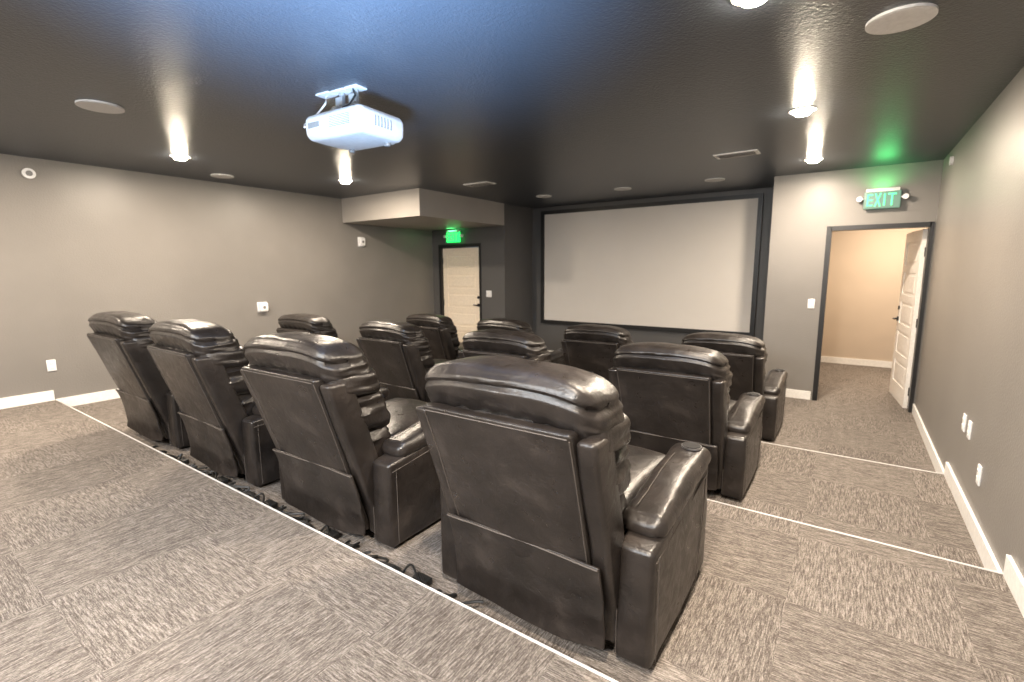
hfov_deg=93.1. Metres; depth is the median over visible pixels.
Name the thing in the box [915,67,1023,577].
wall
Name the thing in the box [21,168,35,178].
wall sensor
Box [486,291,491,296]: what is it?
light switch
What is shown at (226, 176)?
ceiling speaker
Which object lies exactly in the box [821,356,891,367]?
baseboard
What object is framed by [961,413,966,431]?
wall outlet
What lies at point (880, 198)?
exit sign
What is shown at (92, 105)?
ceiling speaker
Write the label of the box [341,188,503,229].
soffit
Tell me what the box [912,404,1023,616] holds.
baseboard
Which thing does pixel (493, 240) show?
wall
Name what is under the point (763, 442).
trim
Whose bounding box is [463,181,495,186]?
ceiling vent
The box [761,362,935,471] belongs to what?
floor
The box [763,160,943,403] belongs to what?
wall
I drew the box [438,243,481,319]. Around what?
door frame
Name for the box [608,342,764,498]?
recliner chair
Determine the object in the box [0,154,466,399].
wall
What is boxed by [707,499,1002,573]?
trim
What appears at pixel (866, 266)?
wall
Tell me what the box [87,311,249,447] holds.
recliner chair
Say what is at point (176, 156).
recessed light
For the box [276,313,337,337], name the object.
recliner chair
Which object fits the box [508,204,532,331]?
wall
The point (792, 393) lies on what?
baseboard
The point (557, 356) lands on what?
recliner chair
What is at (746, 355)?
recliner chair
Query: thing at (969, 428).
wall outlet
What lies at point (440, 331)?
recliner chair
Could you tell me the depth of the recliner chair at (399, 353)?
4.72 m
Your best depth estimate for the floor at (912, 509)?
3.26 m
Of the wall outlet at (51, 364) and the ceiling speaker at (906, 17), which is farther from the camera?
the wall outlet at (51, 364)
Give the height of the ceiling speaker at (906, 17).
0.013 m
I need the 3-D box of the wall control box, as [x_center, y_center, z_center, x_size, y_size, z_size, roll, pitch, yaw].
[-3.454,-0.470,6.745,0.067,0.140,0.140,5,10,34]
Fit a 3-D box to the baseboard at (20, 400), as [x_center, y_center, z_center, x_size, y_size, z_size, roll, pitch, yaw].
[-4.253,0.614,5.777,0.016,0.432,9.586,5,10,34]
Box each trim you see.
[57,400,617,681]
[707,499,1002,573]
[763,442,943,474]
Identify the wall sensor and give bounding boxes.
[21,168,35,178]
[949,156,953,164]
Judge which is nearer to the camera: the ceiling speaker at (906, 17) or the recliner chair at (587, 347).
the ceiling speaker at (906, 17)
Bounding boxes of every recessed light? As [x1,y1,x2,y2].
[170,154,190,160]
[338,179,352,183]
[731,0,766,7]
[789,106,816,116]
[804,157,822,162]
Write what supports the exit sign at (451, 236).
attached to the wall at (493, 240)
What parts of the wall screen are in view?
projection screen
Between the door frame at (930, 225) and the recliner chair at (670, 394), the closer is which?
the recliner chair at (670, 394)
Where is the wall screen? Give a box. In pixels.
[533,187,773,350]
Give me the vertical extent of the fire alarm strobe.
0.160 m
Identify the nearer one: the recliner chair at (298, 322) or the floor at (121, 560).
the floor at (121, 560)
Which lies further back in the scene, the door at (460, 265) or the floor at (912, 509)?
the door at (460, 265)
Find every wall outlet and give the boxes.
[46,360,56,371]
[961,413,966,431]
[966,420,972,439]
[975,463,981,485]
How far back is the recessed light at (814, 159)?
5.01 m
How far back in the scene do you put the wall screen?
7.86 m
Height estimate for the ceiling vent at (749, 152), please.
0.012 m
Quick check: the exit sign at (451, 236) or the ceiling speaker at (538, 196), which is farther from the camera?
the exit sign at (451, 236)
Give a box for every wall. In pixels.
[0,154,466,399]
[432,203,508,319]
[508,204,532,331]
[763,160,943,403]
[821,228,927,361]
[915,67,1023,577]
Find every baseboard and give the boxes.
[0,389,119,408]
[547,350,810,399]
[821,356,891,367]
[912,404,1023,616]
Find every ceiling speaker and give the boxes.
[75,99,124,113]
[210,174,233,178]
[536,195,551,197]
[614,187,630,190]
[705,178,724,181]
[865,3,938,34]
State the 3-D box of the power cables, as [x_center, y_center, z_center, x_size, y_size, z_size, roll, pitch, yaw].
[-1.535,0.981,2.957,3.388,0.042,0.131,5,10,34]
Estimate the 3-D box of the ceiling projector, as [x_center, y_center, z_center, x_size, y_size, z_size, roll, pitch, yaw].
[-0.988,-1.395,3.040,0.549,0.341,0.433,5,10,30]
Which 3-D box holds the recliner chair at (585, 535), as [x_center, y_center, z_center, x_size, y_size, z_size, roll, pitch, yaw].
[0.247,0.558,2.139,1.014,1.100,1.141,5,10,34]
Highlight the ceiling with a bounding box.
[0,0,1023,208]
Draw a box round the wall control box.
[257,302,267,311]
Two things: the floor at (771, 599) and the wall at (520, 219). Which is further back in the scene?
the wall at (520, 219)
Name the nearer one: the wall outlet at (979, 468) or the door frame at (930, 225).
the wall outlet at (979, 468)
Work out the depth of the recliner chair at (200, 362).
3.13 m
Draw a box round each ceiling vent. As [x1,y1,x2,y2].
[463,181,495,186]
[713,149,760,158]
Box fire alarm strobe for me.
[358,237,364,246]
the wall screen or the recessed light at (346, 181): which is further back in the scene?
the wall screen
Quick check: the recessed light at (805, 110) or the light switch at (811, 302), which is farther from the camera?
the light switch at (811, 302)
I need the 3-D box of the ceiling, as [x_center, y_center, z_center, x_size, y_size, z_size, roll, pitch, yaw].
[-0.968,-1.722,3.676,7.656,0.120,10.740,5,10,34]
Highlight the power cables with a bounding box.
[152,445,483,604]
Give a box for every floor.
[0,400,610,681]
[71,398,1023,681]
[707,442,983,567]
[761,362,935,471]
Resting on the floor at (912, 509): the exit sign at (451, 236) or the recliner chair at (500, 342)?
the recliner chair at (500, 342)
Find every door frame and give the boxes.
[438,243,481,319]
[812,222,934,412]
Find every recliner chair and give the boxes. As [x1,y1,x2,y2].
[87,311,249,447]
[147,319,279,486]
[240,332,440,547]
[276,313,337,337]
[356,320,449,402]
[406,313,463,359]
[416,355,710,668]
[458,329,595,373]
[477,318,564,364]
[561,324,633,381]
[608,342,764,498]
[681,332,787,439]
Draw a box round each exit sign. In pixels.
[443,230,463,242]
[856,187,908,209]
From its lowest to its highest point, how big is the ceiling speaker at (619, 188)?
0.013 m
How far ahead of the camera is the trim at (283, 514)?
2.11 m
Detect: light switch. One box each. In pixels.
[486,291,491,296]
[807,299,814,308]
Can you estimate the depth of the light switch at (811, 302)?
5.94 m
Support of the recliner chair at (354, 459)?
on the floor at (771, 599)
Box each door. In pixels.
[443,247,479,341]
[889,229,927,407]
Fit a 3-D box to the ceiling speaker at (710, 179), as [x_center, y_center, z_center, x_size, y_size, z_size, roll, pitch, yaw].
[2.582,-2.052,6.184,0.240,0.013,0.240,5,10,34]
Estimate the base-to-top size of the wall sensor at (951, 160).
0.080 m
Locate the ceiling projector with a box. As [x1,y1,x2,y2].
[304,84,402,152]
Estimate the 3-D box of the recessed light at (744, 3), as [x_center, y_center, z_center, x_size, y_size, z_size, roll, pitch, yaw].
[0.987,-1.404,1.985,0.170,0.033,0.170,5,10,34]
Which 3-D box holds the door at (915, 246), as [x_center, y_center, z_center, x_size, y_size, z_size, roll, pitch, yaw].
[4.801,-0.284,5.901,0.158,2.050,0.880,4,10,29]

